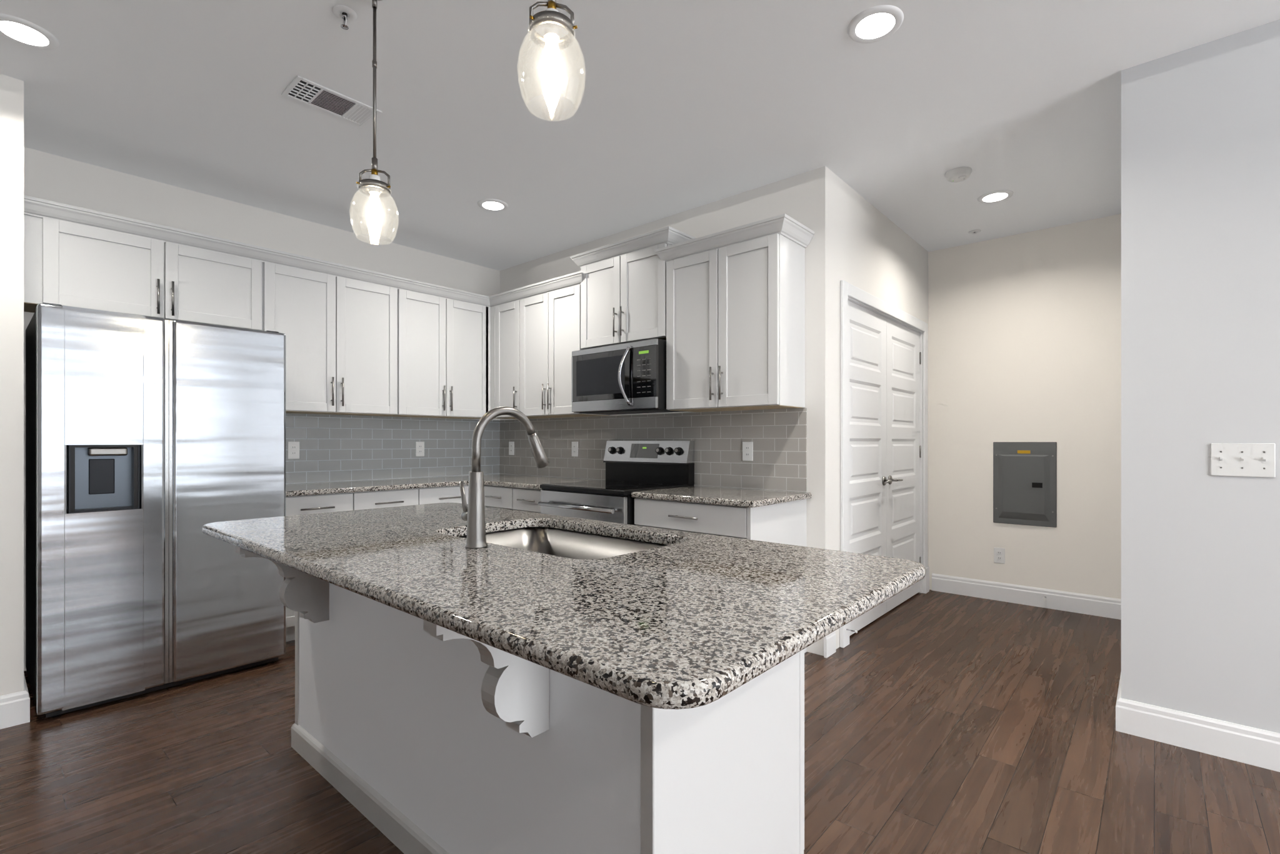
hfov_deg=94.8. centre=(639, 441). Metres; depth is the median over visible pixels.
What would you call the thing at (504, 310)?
upper cabinet
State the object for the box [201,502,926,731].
island countertop
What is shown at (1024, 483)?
panel
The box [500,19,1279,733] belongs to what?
wall
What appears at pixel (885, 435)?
closet doors
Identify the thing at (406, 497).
base cabinet
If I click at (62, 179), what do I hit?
wall
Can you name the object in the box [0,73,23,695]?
wall
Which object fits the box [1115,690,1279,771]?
baseboard
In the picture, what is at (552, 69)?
pendant light
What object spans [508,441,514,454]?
outlet
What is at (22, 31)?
recessed light
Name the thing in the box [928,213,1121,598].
wall
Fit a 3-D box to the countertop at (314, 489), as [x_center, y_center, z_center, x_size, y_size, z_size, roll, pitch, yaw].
[-1.679,0.305,4.340,0.642,0.032,1.992,0,0,41]
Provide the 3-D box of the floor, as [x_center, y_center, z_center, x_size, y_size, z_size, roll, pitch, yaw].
[0.495,1.249,0.487,9.400,0.100,9.480,0,0,41]
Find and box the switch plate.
[1210,443,1275,477]
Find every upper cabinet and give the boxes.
[23,195,266,331]
[266,247,391,416]
[388,274,486,419]
[486,286,543,419]
[523,271,611,418]
[576,227,691,349]
[661,215,808,411]
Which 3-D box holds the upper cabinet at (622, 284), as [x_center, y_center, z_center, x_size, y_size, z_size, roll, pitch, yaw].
[-0.027,-0.978,4.004,0.768,0.654,0.318,0,0,41]
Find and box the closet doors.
[848,296,923,635]
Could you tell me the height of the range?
1.205 m
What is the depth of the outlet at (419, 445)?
4.71 m
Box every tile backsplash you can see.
[285,413,498,483]
[498,408,806,491]
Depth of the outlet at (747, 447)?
3.60 m
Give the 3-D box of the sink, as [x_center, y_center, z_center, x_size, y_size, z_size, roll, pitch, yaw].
[-0.259,0.419,1.834,0.798,0.220,0.498,0,0,41]
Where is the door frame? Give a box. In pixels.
[839,280,929,648]
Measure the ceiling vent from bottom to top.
0.006 m
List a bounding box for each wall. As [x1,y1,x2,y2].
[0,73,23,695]
[23,146,499,670]
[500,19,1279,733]
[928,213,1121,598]
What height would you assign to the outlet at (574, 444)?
0.117 m
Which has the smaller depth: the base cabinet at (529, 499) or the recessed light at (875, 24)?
the recessed light at (875, 24)
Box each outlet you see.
[288,441,299,458]
[415,441,424,456]
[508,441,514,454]
[571,441,578,456]
[742,441,753,460]
[993,546,1004,563]
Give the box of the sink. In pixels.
[446,521,674,558]
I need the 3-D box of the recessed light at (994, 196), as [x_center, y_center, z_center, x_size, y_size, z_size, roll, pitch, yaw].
[2.228,-1.534,3.690,0.194,0.009,0.194,0,0,41]
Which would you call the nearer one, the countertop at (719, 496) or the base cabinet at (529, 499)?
the countertop at (719, 496)
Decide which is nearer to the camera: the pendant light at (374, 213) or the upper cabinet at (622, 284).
the pendant light at (374, 213)
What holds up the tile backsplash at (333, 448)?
attached to the wall at (62, 179)
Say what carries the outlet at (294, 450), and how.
attached to the tile backsplash at (333, 448)
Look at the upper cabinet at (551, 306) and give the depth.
4.35 m
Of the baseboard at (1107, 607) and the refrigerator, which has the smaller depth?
the refrigerator
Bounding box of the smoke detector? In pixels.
[945,166,971,182]
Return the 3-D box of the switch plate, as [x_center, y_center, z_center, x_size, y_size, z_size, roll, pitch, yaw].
[2.256,0.069,2.203,0.170,0.125,0.016,0,0,41]
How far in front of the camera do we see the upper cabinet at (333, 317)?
3.91 m
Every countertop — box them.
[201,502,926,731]
[285,473,528,496]
[483,476,598,491]
[631,486,811,508]
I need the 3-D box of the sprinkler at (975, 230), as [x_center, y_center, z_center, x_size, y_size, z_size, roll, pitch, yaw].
[2.450,-1.530,4.307,0.080,0.018,0.080,0,0,41]
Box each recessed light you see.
[0,13,59,49]
[477,198,508,211]
[847,5,903,43]
[977,189,1013,203]
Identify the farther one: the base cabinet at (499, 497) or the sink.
the base cabinet at (499, 497)
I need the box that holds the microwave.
[571,338,684,414]
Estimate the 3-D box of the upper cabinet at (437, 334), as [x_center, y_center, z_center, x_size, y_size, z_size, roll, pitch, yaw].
[-1.604,-0.691,4.627,0.380,0.989,0.869,0,0,41]
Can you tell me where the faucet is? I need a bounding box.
[456,406,549,548]
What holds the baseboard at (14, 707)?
attached to the wall at (11, 385)
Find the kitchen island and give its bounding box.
[235,548,804,853]
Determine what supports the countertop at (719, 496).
on the base cabinet at (774, 516)
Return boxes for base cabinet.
[285,491,365,641]
[365,488,430,508]
[430,486,468,503]
[483,486,518,510]
[518,488,540,513]
[634,498,806,652]
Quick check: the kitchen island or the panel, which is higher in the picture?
the panel
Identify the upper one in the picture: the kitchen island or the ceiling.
the ceiling
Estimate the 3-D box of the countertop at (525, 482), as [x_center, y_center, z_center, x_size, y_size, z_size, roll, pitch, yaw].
[-0.708,0.305,4.385,0.758,0.032,0.642,0,0,41]
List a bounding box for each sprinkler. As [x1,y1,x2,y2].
[332,4,356,29]
[968,229,980,234]
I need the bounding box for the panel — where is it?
[993,441,1056,527]
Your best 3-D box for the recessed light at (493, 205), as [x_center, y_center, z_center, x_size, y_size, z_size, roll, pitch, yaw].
[-0.955,-1.534,3.822,0.194,0.009,0.194,0,0,41]
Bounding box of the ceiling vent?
[281,75,382,126]
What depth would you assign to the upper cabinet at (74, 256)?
3.17 m
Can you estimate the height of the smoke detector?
0.042 m
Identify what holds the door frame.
attached to the wall at (1200, 342)
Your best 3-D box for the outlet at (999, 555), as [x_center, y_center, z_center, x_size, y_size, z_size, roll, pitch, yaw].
[2.714,0.859,4.441,0.072,0.117,0.008,0,0,41]
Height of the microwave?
0.430 m
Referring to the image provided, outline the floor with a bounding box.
[0,589,1279,853]
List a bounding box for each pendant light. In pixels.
[349,0,398,244]
[516,0,585,121]
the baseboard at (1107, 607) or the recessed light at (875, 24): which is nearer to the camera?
the recessed light at (875, 24)
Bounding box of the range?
[538,440,694,524]
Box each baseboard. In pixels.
[0,685,29,729]
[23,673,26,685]
[931,573,1121,619]
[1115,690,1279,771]
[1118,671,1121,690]
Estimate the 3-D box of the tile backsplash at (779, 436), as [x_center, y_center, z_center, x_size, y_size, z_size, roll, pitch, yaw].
[-0.158,0.048,4.328,2.949,0.480,0.007,0,0,41]
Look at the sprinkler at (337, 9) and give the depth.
2.10 m
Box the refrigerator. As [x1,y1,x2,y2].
[25,302,285,717]
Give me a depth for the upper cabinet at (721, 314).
3.32 m
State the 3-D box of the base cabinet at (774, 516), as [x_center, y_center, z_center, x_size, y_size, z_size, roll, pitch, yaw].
[0.457,0.761,3.380,0.774,0.876,0.617,0,0,41]
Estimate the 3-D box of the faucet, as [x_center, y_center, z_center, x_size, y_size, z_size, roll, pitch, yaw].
[-0.390,0.094,1.713,0.096,0.390,0.282,0,0,41]
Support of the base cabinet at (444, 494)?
on the floor
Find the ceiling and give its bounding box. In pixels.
[0,0,1279,270]
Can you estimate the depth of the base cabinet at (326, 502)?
3.56 m

